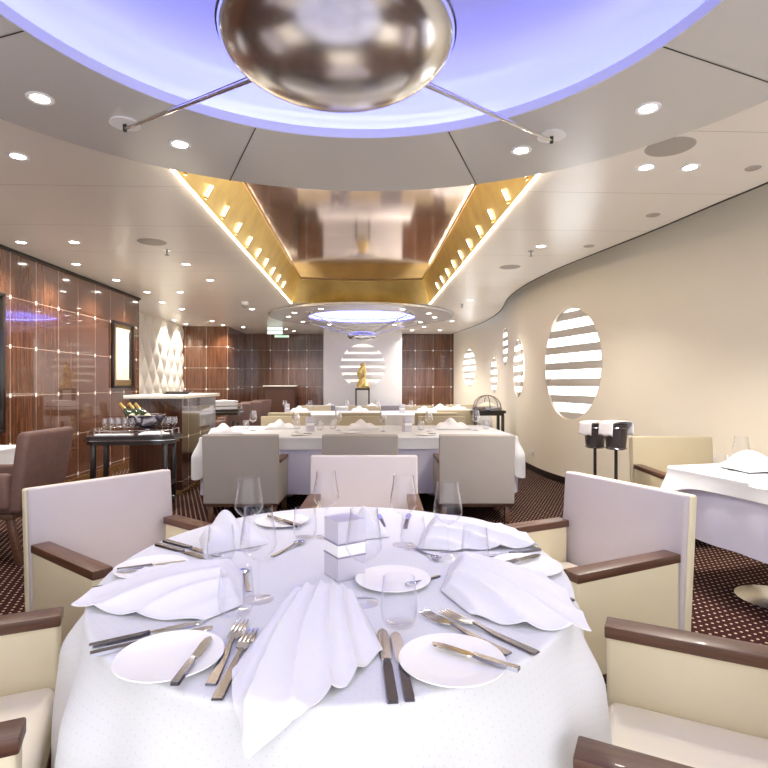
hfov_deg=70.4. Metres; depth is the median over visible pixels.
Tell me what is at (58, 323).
wall
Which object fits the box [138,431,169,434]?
folded towel
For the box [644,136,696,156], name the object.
ceiling speaker
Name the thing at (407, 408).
dining chair
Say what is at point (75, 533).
dining chair
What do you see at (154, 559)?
bread plate
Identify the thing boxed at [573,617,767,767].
dining chair
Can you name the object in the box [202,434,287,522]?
dining chair
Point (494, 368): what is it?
window
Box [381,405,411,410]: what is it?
dining chair
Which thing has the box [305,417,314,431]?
lamp
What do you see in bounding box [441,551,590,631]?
napkin
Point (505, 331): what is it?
window
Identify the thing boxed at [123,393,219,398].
countertop
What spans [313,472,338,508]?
bowl
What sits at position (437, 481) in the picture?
bowl
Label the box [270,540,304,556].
spoon
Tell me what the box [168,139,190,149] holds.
recessed light
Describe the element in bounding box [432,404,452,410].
napkin
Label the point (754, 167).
ceiling sensor
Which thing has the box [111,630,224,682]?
bread plate
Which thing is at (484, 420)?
tablecloth
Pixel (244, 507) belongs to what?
bowl
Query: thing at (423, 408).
napkin
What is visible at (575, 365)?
window
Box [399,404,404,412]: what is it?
lamp
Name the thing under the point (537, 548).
table knife
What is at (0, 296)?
mirror glass
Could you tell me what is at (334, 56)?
pendant
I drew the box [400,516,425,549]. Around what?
tumbler
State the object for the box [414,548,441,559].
spoon
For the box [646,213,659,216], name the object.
ceiling sensor
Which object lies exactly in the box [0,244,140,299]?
trim
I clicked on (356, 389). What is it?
plinth
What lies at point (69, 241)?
recessed light
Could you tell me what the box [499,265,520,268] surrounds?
ceiling speaker
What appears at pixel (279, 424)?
napkin
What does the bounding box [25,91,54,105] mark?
recessed light
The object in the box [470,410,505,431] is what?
trolley
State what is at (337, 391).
wall
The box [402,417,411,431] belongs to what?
lamp
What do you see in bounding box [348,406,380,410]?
dining chair
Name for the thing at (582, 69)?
ceiling
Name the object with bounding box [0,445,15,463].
tablecloth
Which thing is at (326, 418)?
tablecloth
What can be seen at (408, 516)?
table knife
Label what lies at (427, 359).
wall
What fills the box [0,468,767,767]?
floor
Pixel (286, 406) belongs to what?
lamp
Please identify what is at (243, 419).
tub chair
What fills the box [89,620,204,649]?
table knife
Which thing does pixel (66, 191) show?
ceiling
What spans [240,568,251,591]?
spoon
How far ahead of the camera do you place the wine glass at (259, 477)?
1.77 m
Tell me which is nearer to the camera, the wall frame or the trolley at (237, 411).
the wall frame
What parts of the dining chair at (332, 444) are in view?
panel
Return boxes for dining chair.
[0,607,63,767]
[22,469,211,646]
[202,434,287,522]
[261,416,308,425]
[268,412,315,425]
[299,455,423,510]
[301,406,330,410]
[304,405,334,410]
[322,434,397,454]
[337,416,384,425]
[338,412,381,415]
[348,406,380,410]
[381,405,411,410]
[405,406,433,410]
[413,412,457,424]
[417,416,465,424]
[433,434,514,522]
[437,410,473,424]
[446,404,475,408]
[504,471,696,679]
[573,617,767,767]
[629,436,712,487]
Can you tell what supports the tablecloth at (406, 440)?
on the undercloth at (299, 461)
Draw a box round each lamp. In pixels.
[284,404,289,411]
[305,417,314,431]
[324,513,365,581]
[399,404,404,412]
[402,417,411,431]
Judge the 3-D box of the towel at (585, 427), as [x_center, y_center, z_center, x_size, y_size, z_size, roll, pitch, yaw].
[1.959,0.408,5.050,0.245,0.135,0.158,0,0,-22]
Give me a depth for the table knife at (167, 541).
1.79 m
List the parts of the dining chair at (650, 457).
backrest, arm, armrest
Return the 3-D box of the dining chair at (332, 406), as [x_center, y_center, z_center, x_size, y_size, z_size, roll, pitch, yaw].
[-1.357,0.877,12.313,0.706,0.825,0.682,0,0,11]
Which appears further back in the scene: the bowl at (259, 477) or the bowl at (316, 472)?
the bowl at (316, 472)
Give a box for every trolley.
[83,426,182,500]
[216,405,243,426]
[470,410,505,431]
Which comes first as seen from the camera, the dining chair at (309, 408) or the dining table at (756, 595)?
the dining table at (756, 595)
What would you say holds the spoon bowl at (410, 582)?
on the spoon at (435, 576)
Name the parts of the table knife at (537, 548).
blade, handle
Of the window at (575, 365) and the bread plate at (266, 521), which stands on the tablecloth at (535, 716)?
the bread plate at (266, 521)
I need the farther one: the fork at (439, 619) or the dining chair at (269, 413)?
the dining chair at (269, 413)
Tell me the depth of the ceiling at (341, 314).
10.88 m
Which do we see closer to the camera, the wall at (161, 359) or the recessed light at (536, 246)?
the recessed light at (536, 246)
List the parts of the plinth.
leg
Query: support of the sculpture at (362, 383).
on the plinth
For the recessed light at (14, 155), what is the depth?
3.29 m
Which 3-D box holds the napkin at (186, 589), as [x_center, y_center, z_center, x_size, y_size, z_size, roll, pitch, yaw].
[-0.529,0.503,1.426,0.421,0.067,0.367,0,0,21]
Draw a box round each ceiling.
[0,0,767,190]
[0,100,767,333]
[176,171,535,303]
[269,302,453,326]
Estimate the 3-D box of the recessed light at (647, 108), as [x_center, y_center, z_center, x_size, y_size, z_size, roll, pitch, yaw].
[1.272,-1.327,2.621,0.120,0.010,0.120,0,0,-2]
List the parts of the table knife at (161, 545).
handle, blade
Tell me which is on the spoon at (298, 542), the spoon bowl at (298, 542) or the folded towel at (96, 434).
the spoon bowl at (298, 542)
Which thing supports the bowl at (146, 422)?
on the trolley at (93, 441)
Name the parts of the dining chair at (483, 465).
armrest, arm, leg, leg, panel, seat frame, leg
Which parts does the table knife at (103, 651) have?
handle, blade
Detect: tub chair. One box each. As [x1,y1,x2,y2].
[0,427,73,565]
[216,403,250,426]
[217,401,261,425]
[253,400,271,425]
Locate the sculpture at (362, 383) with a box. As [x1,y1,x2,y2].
[357,363,368,387]
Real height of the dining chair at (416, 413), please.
0.825 m
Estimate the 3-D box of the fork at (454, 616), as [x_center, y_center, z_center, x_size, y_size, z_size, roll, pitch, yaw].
[0.222,0.533,1.182,0.031,0.012,0.256,0,0,-41]
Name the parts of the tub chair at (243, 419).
arm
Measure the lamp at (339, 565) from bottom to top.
0.163 m
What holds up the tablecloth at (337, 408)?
on the undercloth
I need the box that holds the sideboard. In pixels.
[263,385,297,411]
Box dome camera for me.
[241,301,248,307]
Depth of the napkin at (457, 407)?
11.24 m
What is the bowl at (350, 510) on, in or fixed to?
on the wine glass at (363, 597)
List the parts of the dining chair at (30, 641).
arm, armrest, seat, arm, armrest, seat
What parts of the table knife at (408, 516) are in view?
handle, blade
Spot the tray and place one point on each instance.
(473, 408)
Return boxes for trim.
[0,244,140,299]
[171,169,539,303]
[243,182,476,280]
[453,182,767,333]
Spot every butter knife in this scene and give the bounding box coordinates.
[117,560,184,571]
[170,636,211,685]
[267,515,301,526]
[432,642,519,672]
[507,554,540,563]
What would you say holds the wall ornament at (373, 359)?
attached to the wall at (337, 391)
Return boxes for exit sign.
[267,327,288,337]
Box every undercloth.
[200,449,517,494]
[676,489,767,563]
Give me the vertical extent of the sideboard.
1.252 m
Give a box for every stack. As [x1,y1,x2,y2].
[163,391,192,393]
[216,400,237,409]
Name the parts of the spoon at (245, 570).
handle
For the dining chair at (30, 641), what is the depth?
1.61 m
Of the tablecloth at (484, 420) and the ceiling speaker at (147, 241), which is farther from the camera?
the tablecloth at (484, 420)
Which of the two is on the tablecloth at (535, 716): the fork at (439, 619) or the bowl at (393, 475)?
the fork at (439, 619)
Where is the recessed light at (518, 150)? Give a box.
[510,145,531,154]
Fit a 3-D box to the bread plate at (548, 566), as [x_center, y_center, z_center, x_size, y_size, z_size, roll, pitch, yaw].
[0.417,0.532,1.597,0.206,0.010,0.206,0,0,-2]
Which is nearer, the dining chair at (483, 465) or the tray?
the dining chair at (483, 465)
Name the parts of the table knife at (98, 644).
handle, blade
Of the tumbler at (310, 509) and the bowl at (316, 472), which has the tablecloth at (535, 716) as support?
the tumbler at (310, 509)
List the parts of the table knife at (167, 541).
handle, blade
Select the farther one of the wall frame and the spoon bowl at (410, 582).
the wall frame
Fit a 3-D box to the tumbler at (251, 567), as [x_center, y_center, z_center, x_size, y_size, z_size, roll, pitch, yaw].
[-0.347,0.486,1.277,0.084,0.106,0.084,0,0,-2]
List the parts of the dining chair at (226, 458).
leg, panel, seat frame, armrest, arm, leg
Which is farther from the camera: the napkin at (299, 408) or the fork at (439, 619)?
the napkin at (299, 408)
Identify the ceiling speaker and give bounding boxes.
[137,238,166,245]
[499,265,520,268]
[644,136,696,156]
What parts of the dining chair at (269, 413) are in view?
backrest, panel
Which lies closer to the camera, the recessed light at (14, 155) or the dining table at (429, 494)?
the recessed light at (14, 155)
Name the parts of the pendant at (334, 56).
mounting plate, lamp shade, mounting plate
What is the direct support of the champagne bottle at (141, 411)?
in the bowl at (146, 422)
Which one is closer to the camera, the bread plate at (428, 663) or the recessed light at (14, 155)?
the bread plate at (428, 663)
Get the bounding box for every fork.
[205,618,248,685]
[211,628,257,700]
[419,609,511,655]
[439,608,539,655]
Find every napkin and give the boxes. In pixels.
[71,559,242,619]
[199,510,267,554]
[208,423,243,433]
[232,580,382,757]
[265,419,295,428]
[290,406,308,411]
[348,419,378,428]
[350,406,369,411]
[357,506,389,538]
[416,406,434,411]
[418,514,540,550]
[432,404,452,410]
[435,418,469,428]
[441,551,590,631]
[451,404,466,409]
[716,450,767,472]
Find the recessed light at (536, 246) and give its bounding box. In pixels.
[535,245,546,247]
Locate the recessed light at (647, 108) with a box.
[634,102,661,114]
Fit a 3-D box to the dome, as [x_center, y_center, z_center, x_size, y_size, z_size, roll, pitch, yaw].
[1.837,0.329,9.700,0.530,0.271,0.530,0,0,-2]
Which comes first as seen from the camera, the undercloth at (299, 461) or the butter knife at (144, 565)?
the butter knife at (144, 565)
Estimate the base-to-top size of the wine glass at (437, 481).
0.232 m
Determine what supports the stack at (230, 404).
on the trolley at (237, 411)
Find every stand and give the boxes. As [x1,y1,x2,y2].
[585,423,604,475]
[605,423,628,479]
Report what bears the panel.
attached to the ceiling at (242, 209)
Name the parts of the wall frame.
panel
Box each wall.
[0,248,138,480]
[139,312,183,394]
[182,326,228,420]
[229,327,244,402]
[245,334,453,406]
[323,330,401,405]
[454,184,767,481]
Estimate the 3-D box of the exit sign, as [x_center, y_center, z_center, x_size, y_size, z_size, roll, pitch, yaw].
[-2.534,-1.246,12.993,0.520,0.268,0.049,0,0,-2]
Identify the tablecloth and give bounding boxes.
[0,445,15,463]
[51,507,611,767]
[191,425,524,479]
[309,411,436,425]
[335,406,347,410]
[467,409,492,427]
[660,463,767,504]
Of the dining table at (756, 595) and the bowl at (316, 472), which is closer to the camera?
the bowl at (316, 472)
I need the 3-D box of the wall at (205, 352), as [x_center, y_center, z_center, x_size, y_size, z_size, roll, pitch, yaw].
[-4.606,-0.070,13.032,1.750,2.720,0.100,0,0,-2]
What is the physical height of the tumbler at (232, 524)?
0.106 m
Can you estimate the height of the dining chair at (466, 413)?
0.825 m
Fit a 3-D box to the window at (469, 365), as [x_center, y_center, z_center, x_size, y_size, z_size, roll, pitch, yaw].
[2.218,-0.413,14.039,0.068,1.010,0.913,0,0,-12]
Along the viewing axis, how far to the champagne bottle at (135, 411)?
5.86 m
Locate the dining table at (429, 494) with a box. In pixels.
[287,493,435,497]
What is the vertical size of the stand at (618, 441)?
0.941 m
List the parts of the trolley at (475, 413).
leg, leg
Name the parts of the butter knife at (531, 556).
handle, blade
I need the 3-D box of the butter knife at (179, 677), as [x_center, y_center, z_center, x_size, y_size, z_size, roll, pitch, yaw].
[-0.363,0.522,1.038,0.022,0.008,0.179,0,0,2]
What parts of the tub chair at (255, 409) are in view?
backrest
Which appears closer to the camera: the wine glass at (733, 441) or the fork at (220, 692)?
the fork at (220, 692)
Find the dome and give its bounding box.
[472,395,501,410]
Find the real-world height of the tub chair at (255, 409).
0.950 m
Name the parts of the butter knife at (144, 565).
handle, blade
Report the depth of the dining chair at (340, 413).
8.83 m
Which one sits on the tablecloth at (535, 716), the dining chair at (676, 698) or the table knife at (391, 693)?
the table knife at (391, 693)
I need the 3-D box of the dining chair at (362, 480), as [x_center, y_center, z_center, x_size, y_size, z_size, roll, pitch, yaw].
[-0.130,0.877,3.261,0.706,0.825,0.682,0,0,0]
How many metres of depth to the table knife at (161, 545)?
1.74 m
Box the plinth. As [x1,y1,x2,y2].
[355,388,369,405]
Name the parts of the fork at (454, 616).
handle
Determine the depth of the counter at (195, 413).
6.31 m
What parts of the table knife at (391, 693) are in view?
blade, handle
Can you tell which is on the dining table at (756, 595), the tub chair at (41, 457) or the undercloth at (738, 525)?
the undercloth at (738, 525)
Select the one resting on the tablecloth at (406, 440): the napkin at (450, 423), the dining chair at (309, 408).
the napkin at (450, 423)
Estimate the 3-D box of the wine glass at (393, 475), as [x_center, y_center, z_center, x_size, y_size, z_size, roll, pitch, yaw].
[0.065,0.423,1.825,0.091,0.232,0.091,0,0,-27]
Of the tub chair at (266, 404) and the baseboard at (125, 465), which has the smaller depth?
the baseboard at (125, 465)
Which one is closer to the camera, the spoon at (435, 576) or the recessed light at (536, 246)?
the spoon at (435, 576)
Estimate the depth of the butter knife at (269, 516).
2.07 m
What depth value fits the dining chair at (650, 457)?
4.79 m
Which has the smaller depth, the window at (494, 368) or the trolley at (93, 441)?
the trolley at (93, 441)
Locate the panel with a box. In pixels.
[246,183,477,279]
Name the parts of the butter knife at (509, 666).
blade, handle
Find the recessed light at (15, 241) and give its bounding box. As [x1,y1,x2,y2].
[14,240,27,243]
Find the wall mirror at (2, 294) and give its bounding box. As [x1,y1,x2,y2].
[0,292,5,433]
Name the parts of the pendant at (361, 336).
lamp shade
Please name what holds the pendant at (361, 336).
hanging from the ceiling at (341, 314)
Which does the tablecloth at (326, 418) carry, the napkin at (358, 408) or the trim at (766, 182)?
the napkin at (358, 408)
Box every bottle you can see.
[119,403,136,426]
[128,402,138,414]
[134,403,149,414]
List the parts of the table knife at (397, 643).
blade, handle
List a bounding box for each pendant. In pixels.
[109,0,565,143]
[305,311,420,341]
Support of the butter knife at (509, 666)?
on the bread plate at (428, 663)
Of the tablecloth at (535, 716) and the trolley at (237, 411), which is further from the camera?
the trolley at (237, 411)
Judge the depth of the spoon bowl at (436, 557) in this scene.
1.67 m
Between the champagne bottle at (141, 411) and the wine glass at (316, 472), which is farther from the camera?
the champagne bottle at (141, 411)
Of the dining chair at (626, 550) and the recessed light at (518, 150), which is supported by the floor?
the dining chair at (626, 550)
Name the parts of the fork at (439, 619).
handle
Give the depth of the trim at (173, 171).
4.64 m
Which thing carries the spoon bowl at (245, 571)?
on the spoon at (245, 570)
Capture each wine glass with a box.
[235,477,262,551]
[240,507,276,604]
[313,472,338,539]
[346,510,381,598]
[390,475,416,547]
[433,481,462,553]
[732,441,749,476]
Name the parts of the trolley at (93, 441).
leg, leg, gallery rail, leg, leg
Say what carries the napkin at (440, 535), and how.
on the tablecloth at (535, 716)
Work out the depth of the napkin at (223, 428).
5.85 m
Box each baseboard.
[65,461,128,482]
[525,462,564,483]
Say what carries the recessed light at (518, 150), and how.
in the ceiling at (582, 69)
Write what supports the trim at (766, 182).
attached to the wall at (678, 311)
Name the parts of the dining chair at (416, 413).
panel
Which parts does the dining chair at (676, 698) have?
armrest, armrest, arm, seat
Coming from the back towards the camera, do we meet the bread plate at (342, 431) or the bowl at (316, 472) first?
the bread plate at (342, 431)
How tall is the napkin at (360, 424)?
0.110 m
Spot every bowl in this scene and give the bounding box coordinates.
[127,413,165,433]
[235,477,262,518]
[240,507,276,560]
[240,568,249,573]
[293,540,304,544]
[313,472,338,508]
[346,510,381,562]
[390,475,416,514]
[405,581,416,586]
[431,555,441,559]
[433,481,462,523]
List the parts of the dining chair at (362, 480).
armrest, armrest, backrest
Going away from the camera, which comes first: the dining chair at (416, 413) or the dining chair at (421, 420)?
the dining chair at (421, 420)
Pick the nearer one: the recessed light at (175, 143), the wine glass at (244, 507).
the wine glass at (244, 507)
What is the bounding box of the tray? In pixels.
[472,407,501,410]
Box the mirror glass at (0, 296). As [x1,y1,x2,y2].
[0,296,0,429]
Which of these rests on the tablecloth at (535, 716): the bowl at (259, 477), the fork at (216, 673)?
the fork at (216, 673)
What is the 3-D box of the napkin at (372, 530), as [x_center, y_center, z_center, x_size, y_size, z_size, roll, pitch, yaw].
[-0.065,0.489,1.958,0.143,0.097,0.152,0,0,-14]
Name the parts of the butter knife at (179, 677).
handle, blade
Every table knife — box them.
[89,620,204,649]
[90,626,212,657]
[155,543,212,559]
[162,539,219,555]
[377,514,385,526]
[377,628,398,703]
[391,631,414,701]
[403,513,410,528]
[484,547,540,556]
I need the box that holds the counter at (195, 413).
[123,393,219,494]
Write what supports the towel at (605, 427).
on the stand at (618, 441)
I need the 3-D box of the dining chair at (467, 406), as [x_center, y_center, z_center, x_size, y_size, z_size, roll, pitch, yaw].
[1.782,0.877,12.083,0.706,0.825,0.682,0,0,-6]
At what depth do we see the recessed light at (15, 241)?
5.29 m
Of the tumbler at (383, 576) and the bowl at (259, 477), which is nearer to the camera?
the tumbler at (383, 576)
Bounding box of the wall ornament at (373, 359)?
[341,344,384,386]
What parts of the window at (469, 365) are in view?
pane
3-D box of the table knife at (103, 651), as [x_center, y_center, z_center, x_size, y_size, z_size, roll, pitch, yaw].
[-0.480,0.535,1.140,0.239,0.008,0.024,0,0,-31]
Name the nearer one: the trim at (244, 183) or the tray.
the trim at (244, 183)
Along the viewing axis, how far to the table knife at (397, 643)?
1.00 m
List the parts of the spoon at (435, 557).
handle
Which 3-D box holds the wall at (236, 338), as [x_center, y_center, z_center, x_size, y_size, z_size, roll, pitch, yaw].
[-3.824,-0.070,14.013,0.100,2.720,1.800,0,0,-2]
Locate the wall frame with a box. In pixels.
[111,320,134,387]
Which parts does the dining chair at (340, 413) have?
panel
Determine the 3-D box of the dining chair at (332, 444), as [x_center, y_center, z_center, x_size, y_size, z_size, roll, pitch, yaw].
[-0.220,0.877,5.319,0.706,0.825,0.682,0,0,0]
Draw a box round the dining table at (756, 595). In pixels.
[734,585,767,609]
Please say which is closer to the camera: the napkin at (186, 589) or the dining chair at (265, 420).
the napkin at (186, 589)
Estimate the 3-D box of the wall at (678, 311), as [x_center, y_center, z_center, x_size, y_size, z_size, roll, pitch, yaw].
[2.814,-0.330,6.737,0.944,3.240,16.842,0,0,-7]
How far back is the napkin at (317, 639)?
1.02 m
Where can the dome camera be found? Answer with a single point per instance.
(244, 304)
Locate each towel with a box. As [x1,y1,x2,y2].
[94,434,133,435]
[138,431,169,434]
[579,420,599,435]
[598,420,633,436]
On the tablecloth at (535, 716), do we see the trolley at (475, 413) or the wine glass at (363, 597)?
the wine glass at (363, 597)
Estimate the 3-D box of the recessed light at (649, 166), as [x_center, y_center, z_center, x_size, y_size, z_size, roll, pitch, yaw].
[1.666,-1.377,3.459,0.120,0.010,0.120,0,0,-2]
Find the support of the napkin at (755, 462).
on the bread plate
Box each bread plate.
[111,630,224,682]
[112,555,188,577]
[255,513,308,526]
[342,431,358,432]
[355,565,430,591]
[399,633,505,687]
[493,553,562,575]
[749,484,767,489]
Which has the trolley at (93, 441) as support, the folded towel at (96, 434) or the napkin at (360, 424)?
the folded towel at (96, 434)
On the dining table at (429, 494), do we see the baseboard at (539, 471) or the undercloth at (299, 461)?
the undercloth at (299, 461)
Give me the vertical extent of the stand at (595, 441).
0.919 m
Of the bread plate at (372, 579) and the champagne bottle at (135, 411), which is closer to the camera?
the bread plate at (372, 579)
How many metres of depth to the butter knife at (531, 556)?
1.63 m
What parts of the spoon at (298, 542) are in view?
handle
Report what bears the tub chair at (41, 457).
on the floor
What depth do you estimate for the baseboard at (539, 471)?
7.51 m
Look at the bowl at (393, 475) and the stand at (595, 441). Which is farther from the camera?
the stand at (595, 441)
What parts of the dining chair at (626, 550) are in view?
armrest, arm, seat, armrest, arm, panel, backrest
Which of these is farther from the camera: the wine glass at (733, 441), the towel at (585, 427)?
the towel at (585, 427)
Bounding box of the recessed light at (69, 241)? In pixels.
[67,240,80,243]
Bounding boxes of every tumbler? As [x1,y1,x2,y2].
[207,524,234,558]
[217,567,253,616]
[293,509,316,538]
[380,576,417,626]
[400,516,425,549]
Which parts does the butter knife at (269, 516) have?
blade, handle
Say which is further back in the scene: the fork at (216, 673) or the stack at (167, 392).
the stack at (167, 392)
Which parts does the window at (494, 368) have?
pane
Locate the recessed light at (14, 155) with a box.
[6,152,29,160]
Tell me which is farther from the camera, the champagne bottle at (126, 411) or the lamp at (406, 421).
the lamp at (406, 421)
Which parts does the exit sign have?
sign panel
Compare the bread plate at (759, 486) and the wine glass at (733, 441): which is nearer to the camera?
the bread plate at (759, 486)
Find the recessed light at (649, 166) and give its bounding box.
[636,163,656,171]
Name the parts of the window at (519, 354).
pane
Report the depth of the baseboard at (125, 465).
7.74 m
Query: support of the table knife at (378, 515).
on the tablecloth at (535, 716)
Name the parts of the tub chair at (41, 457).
seat, arm, arm, seat frame, leg, backrest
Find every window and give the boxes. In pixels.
[463,349,474,386]
[490,357,496,392]
[502,327,507,364]
[513,338,523,396]
[544,308,601,418]
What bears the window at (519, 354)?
in the wall at (678, 311)
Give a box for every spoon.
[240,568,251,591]
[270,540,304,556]
[405,575,440,586]
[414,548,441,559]
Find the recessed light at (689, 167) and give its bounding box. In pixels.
[679,163,700,171]
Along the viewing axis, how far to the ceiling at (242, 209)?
5.98 m
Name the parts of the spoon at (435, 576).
handle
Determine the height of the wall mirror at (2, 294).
1.400 m
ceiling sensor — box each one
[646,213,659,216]
[744,165,761,170]
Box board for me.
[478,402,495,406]
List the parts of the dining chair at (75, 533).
arm, armrest, backrest, panel, arm, armrest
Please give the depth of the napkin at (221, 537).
1.78 m
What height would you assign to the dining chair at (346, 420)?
0.825 m
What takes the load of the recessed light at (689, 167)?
in the ceiling at (66, 191)

